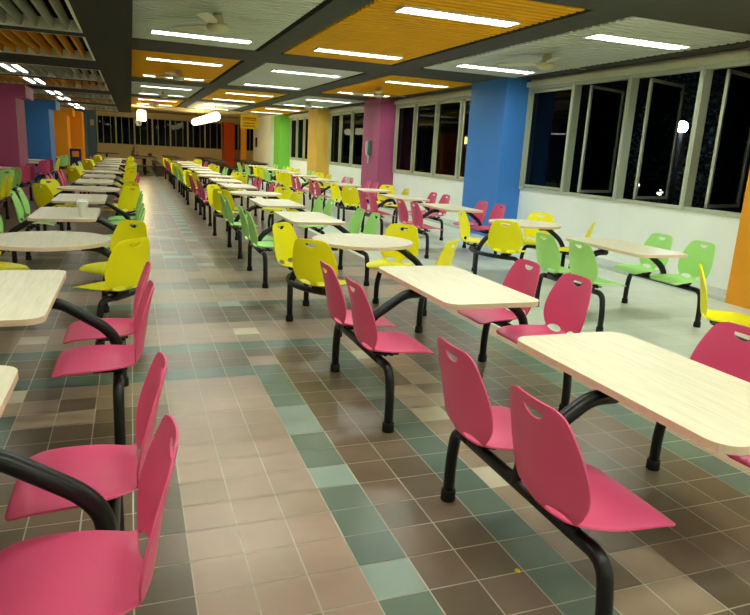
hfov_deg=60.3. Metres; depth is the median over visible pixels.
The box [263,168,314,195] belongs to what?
table
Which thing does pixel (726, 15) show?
ceiling
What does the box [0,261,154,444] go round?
table
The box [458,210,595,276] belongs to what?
table
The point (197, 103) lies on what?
ceiling panel
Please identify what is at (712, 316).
table
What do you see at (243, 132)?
column
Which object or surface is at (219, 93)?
ceiling panel
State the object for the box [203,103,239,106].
ceiling light
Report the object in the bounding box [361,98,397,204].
column
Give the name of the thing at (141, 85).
ceiling light
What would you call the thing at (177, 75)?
ceiling fan
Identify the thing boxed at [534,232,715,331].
table
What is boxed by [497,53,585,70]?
ceiling fan
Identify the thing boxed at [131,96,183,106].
ceiling panel
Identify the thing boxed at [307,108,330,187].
column
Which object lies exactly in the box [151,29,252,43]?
ceiling light
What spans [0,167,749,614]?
floor
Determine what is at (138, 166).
bench
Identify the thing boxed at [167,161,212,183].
table
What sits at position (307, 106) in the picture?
ceiling fan
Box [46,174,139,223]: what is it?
table
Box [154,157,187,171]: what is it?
picnic table
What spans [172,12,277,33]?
ceiling fan
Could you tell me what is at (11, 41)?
grille
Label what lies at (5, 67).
grille
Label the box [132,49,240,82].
ceiling panel
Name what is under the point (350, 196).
table
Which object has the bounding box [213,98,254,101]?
ceiling light
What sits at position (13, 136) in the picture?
column
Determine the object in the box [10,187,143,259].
table
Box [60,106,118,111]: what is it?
grille
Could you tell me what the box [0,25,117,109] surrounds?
trim
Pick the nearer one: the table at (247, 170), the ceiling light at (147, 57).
the ceiling light at (147, 57)
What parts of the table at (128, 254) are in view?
seat, table arm, leg, leg, seat, seat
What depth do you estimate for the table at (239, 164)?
25.89 m
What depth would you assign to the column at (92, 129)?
34.22 m
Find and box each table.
[0,164,34,202]
[0,167,20,206]
[0,173,13,219]
[0,203,145,289]
[0,219,149,344]
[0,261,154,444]
[0,352,178,614]
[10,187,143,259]
[28,158,59,179]
[28,159,52,182]
[32,179,139,230]
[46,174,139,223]
[56,155,69,178]
[57,169,138,192]
[67,166,136,193]
[72,163,136,193]
[78,161,136,185]
[83,159,134,185]
[86,157,135,178]
[89,156,134,178]
[93,155,133,170]
[94,152,118,167]
[132,156,155,173]
[134,157,157,175]
[152,155,182,169]
[153,156,185,170]
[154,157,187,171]
[156,158,194,176]
[163,158,201,178]
[164,159,207,183]
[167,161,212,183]
[171,163,219,189]
[173,165,227,194]
[177,167,237,199]
[183,170,247,206]
[188,174,262,215]
[196,157,217,165]
[196,179,279,225]
[199,158,226,171]
[202,160,238,175]
[203,159,232,173]
[207,184,302,239]
[219,193,333,258]
[227,159,250,172]
[230,160,255,173]
[237,162,275,180]
[237,163,277,185]
[237,205,379,288]
[244,164,287,183]
[253,166,299,189]
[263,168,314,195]
[272,222,457,336]
[276,171,331,200]
[290,174,353,208]
[308,178,378,211]
[320,259,591,432]
[330,183,409,223]
[358,190,449,240]
[396,198,505,258]
[437,322,749,614]
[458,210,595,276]
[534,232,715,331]
[699,263,749,340]
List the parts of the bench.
seat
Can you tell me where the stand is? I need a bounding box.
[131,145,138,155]
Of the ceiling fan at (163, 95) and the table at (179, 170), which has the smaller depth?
the table at (179, 170)
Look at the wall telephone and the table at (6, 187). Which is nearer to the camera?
the table at (6, 187)
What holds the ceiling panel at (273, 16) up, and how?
attached to the ceiling
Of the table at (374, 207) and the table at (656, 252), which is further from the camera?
the table at (374, 207)
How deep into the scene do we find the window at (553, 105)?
10.06 m
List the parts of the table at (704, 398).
leg, seat, table arm, leg, seat, leg, seat, seat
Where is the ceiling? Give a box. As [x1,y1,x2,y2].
[0,0,749,118]
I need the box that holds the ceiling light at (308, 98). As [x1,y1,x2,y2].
[306,98,350,102]
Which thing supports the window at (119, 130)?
in the wall at (189, 154)
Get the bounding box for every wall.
[96,111,252,170]
[253,48,749,289]
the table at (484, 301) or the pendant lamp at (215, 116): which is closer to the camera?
the table at (484, 301)
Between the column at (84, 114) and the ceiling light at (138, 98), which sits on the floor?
the column at (84, 114)
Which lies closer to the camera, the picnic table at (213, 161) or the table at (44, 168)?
the table at (44, 168)
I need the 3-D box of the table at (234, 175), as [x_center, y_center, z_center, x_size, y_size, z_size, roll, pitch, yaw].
[-4.031,-2.993,16.293,1.488,0.825,1.344,-2,14,-20]
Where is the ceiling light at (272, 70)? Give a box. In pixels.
[271,69,340,77]
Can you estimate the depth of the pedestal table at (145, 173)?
28.18 m
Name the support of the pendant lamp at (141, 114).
hanging from the ceiling
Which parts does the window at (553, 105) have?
sash, pane, sash, pane, sash, pane, sash, pane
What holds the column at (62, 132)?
on the floor
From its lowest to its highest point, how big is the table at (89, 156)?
0.825 m
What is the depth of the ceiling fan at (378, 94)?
15.30 m
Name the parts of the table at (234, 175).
seat, seat, seat, seat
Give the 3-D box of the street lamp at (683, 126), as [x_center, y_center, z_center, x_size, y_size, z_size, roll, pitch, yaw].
[8.137,-1.743,18.248,0.320,6.774,0.320,-2,14,-20]
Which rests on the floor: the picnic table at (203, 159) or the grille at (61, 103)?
the picnic table at (203, 159)
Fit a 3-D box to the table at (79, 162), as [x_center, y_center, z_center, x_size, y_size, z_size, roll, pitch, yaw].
[-7.735,-3.789,18.757,1.559,0.825,1.180,-2,14,-20]
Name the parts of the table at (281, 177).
seat, seat, seat, seat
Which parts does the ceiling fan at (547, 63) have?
blade, blade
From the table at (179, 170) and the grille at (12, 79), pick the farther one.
the table at (179, 170)
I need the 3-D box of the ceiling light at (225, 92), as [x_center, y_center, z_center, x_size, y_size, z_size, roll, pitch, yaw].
[-3.719,-6.335,19.170,1.380,0.047,0.280,-2,14,-20]
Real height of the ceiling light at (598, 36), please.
0.047 m
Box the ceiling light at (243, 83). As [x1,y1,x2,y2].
[243,83,299,88]
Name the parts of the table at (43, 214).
seat, leg, table arm, table arm, seat, seat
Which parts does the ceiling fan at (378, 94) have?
blade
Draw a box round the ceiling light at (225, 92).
[225,92,272,96]
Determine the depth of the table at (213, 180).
14.38 m
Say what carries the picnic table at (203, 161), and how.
on the floor
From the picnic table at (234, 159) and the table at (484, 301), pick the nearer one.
the table at (484, 301)
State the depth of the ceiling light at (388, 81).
13.78 m
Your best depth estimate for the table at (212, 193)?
10.94 m
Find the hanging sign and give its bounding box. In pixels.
[240,114,257,128]
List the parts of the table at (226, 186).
seat, seat, leg, leg, seat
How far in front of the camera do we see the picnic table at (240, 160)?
31.79 m
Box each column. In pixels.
[0,83,33,197]
[24,99,59,180]
[53,108,74,171]
[70,111,85,169]
[74,109,97,158]
[83,113,88,157]
[222,122,234,165]
[240,128,246,167]
[273,114,290,169]
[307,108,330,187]
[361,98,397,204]
[461,78,530,235]
[725,169,749,308]
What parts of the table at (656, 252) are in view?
leg, seat, table arm, seat, leg, leg, seat, table arm, seat, leg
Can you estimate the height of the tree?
8.631 m
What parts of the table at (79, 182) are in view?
table arm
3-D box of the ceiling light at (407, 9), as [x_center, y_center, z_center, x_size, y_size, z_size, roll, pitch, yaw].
[0.901,-3.141,6.948,1.380,0.047,0.280,-2,14,-20]
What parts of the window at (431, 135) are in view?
sash, pane, sash, pane, sash, pane, sash, pane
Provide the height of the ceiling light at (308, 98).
0.047 m
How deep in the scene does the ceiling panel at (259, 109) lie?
27.21 m
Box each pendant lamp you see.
[137,106,145,120]
[191,104,220,124]
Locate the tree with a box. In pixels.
[628,69,725,209]
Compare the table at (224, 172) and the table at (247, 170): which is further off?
the table at (247, 170)
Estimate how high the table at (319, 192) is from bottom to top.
0.825 m
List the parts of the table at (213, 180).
seat, seat, leg, table arm, seat, seat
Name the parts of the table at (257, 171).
seat, seat, seat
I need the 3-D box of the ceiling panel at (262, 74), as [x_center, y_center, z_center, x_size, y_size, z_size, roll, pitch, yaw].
[-2.002,-5.162,14.512,1.880,0.085,5.300,-2,14,-20]
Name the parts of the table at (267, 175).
seat, seat, seat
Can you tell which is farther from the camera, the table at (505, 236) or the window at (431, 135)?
the window at (431, 135)
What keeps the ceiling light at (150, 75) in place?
attached to the ceiling panel at (140, 65)
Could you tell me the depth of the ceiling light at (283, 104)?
22.79 m
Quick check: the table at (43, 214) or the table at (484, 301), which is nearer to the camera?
the table at (484, 301)
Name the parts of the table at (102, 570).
table arm, seat, leg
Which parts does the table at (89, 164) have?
seat, seat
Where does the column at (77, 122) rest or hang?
on the floor
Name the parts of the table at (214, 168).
seat, seat, seat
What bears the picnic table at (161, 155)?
on the floor
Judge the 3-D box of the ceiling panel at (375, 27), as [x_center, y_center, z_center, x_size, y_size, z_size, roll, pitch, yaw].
[0.294,-3.575,8.438,1.880,0.085,5.270,-2,14,-20]
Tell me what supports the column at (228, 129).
on the floor
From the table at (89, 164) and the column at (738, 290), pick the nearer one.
the column at (738, 290)
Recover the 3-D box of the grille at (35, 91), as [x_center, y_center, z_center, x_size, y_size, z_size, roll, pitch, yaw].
[-9.024,-5.892,17.500,3.528,0.120,2.400,-2,14,-20]
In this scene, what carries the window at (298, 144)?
in the wall at (634, 223)
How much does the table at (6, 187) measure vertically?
0.825 m
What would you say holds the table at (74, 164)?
on the floor
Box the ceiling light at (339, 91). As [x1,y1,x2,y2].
[337,91,389,96]
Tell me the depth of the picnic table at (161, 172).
28.14 m
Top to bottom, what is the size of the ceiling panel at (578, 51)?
0.085 m
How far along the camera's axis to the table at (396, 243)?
5.78 m
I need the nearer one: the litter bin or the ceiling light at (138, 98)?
the ceiling light at (138, 98)
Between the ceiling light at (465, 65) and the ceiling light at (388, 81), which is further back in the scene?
the ceiling light at (388, 81)
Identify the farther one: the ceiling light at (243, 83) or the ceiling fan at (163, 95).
the ceiling fan at (163, 95)
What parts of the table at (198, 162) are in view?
seat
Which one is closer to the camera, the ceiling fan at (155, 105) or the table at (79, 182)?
the table at (79, 182)
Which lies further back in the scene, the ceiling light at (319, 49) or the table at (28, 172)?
the table at (28, 172)
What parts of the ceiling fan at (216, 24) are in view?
blade, blade, blade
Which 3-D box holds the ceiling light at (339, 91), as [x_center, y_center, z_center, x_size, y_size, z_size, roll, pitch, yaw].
[-0.289,-5.618,16.966,1.380,0.047,0.280,-2,14,-20]
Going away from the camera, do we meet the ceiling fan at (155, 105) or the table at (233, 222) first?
the table at (233, 222)
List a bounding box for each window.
[96,114,252,150]
[289,113,308,160]
[328,106,363,167]
[392,90,470,181]
[519,51,749,217]
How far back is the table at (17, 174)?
12.93 m
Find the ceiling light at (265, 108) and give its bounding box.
[265,108,299,110]
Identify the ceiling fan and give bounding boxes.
[145,102,172,107]
[148,91,187,98]
[155,70,211,80]
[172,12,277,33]
[291,102,328,108]
[352,88,404,97]
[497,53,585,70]
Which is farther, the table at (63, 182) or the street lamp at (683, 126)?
the street lamp at (683, 126)
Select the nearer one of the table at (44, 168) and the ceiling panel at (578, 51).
the ceiling panel at (578, 51)
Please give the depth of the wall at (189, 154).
36.96 m
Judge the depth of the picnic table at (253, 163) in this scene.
29.74 m
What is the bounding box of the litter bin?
[70,148,81,165]
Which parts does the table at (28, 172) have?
seat, seat, leg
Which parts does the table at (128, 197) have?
seat, seat, leg, table arm, table arm, seat, seat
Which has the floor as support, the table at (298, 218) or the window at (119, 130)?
the table at (298, 218)
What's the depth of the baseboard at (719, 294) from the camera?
9.48 m
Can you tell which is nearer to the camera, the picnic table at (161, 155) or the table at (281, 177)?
the table at (281, 177)
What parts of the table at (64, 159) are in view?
seat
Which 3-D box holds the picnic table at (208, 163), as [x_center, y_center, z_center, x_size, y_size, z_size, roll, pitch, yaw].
[-8.647,-7.335,33.443,1.740,0.750,1.600,-2,14,-20]
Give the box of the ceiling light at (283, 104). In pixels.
[283,104,321,106]
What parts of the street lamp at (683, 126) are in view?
lamp globe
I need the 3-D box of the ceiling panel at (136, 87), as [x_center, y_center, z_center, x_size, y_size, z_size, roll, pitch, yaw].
[-6.480,-6.673,19.771,1.840,0.085,5.250,-2,14,-20]
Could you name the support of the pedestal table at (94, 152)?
on the floor
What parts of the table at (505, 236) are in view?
seat, leg, table arm, seat, leg, leg, seat, table arm, leg, seat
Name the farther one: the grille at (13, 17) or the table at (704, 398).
the grille at (13, 17)
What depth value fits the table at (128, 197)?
9.96 m
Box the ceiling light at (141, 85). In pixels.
[141,85,191,89]
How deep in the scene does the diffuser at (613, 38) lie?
7.76 m
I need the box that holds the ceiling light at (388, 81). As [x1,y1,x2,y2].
[384,80,448,87]
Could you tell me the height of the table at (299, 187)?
0.825 m
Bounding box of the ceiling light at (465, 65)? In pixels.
[455,63,535,73]
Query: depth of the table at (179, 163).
24.63 m
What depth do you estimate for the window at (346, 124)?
22.75 m
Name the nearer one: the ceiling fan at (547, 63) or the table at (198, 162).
the ceiling fan at (547, 63)
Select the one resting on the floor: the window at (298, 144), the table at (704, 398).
the table at (704, 398)
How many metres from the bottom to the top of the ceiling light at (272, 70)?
0.047 m
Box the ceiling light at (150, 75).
[143,74,203,80]
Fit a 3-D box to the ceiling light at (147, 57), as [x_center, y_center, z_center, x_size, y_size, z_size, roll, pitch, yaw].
[-3.587,-4.645,12.178,1.380,0.047,0.280,-2,14,-20]
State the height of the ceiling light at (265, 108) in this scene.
0.047 m
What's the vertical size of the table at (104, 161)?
0.825 m
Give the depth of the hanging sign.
32.55 m
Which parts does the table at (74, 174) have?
seat, seat, seat, seat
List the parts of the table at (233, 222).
leg, seat, leg, seat, table arm, table arm, leg, seat, seat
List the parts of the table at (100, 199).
seat, leg, seat, table arm, table arm, seat, seat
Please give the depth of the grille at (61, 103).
24.64 m
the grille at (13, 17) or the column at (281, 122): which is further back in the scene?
the column at (281, 122)
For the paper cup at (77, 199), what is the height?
0.152 m
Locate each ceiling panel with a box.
[131,81,202,97]
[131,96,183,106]
[132,0,324,49]
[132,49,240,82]
[187,101,247,110]
[202,89,286,102]
[227,63,363,90]
[243,106,308,114]
[272,96,364,107]
[284,0,584,64]
[321,75,471,97]
[424,16,749,77]
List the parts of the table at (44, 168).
seat, seat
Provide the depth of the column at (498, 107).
12.58 m
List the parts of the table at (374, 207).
leg, seat, leg, seat, table arm, table arm, seat, seat, leg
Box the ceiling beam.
[0,0,132,112]
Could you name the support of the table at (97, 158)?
on the floor
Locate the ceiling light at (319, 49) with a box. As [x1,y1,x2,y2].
[313,47,402,59]
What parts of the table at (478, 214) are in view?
seat, leg, seat, table arm, seat, table arm, seat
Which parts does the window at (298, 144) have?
pane, sash, pane, sash, pane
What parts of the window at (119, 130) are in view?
pane, sash, pane, sash, pane, sash, pane, pane, pane, pane, pane, pane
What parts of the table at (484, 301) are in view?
leg, seat, leg, table arm, seat, leg, seat, table arm, seat, leg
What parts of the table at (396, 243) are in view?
seat, leg, leg, table arm, seat, leg, seat, table arm, leg, leg, seat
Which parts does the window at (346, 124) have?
sash, pane, sash, pane, sash, pane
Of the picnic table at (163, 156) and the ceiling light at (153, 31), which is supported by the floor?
the picnic table at (163, 156)
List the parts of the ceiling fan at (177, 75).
blade, blade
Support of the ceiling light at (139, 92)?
attached to the ceiling panel at (136, 87)
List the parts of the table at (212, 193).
leg, seat, seat, table arm, leg, seat, seat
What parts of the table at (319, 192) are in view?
seat, seat, seat, seat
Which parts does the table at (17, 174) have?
seat, seat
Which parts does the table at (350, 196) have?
seat, leg, seat, seat, leg, seat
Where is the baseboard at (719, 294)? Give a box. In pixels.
[295,180,726,301]
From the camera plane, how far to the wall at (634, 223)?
10.42 m
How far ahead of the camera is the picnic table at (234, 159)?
33.54 m
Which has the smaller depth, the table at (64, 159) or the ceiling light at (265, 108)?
the table at (64, 159)
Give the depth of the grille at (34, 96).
20.89 m
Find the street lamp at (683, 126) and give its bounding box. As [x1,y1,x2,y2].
[668,121,687,203]
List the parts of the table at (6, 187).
seat, leg, seat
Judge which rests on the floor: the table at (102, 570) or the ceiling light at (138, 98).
the table at (102, 570)
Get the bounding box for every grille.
[0,0,82,32]
[0,28,95,60]
[0,61,104,81]
[0,74,108,90]
[33,89,112,99]
[33,95,114,103]
[60,102,116,108]
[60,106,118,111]
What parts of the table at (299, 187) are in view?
seat, seat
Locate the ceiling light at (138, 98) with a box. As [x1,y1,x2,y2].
[138,98,176,101]
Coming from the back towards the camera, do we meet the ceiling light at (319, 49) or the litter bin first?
the litter bin
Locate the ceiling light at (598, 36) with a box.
[584,32,691,49]
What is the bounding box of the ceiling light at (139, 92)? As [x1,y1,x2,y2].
[139,92,183,96]
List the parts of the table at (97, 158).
seat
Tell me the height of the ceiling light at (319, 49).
0.047 m
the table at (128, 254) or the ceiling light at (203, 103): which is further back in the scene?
the ceiling light at (203, 103)
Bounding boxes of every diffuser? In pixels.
[399,8,513,24]
[591,35,678,47]
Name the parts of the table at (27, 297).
table arm, seat, seat, leg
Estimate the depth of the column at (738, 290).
7.48 m
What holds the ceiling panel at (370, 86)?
attached to the ceiling
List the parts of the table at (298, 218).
leg, seat, seat, leg, table arm, table arm, leg, seat, seat, leg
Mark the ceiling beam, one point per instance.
(106, 25)
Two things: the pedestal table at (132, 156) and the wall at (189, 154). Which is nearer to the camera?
the pedestal table at (132, 156)
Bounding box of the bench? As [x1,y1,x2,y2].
[137,165,157,176]
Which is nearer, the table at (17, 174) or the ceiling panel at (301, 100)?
the table at (17, 174)
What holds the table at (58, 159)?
on the floor
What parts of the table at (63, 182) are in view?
seat, seat, table arm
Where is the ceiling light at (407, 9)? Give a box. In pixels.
[394,5,520,26]
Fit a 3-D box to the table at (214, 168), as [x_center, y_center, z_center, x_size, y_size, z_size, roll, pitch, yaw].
[-5.954,-4.323,21.382,1.488,0.825,1.344,-2,14,-20]
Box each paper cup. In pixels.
[76,198,86,213]
[77,201,88,216]
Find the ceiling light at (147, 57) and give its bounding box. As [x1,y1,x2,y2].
[146,56,222,66]
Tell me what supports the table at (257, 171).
on the floor
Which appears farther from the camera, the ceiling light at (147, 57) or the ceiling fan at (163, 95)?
the ceiling fan at (163, 95)
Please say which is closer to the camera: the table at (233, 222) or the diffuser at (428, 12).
the diffuser at (428, 12)
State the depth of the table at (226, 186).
12.66 m
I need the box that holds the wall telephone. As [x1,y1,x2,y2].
[365,141,371,162]
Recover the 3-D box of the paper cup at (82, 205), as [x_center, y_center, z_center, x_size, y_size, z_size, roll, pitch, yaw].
[-2.946,-0.997,6.517,0.112,0.152,0.112,-2,14,-20]
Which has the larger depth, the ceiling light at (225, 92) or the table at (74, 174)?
the ceiling light at (225, 92)
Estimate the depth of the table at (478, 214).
10.26 m
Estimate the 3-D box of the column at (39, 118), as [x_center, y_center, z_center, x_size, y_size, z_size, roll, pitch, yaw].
[-11.571,-5.661,21.825,1.670,2.620,1.400,-2,14,-20]

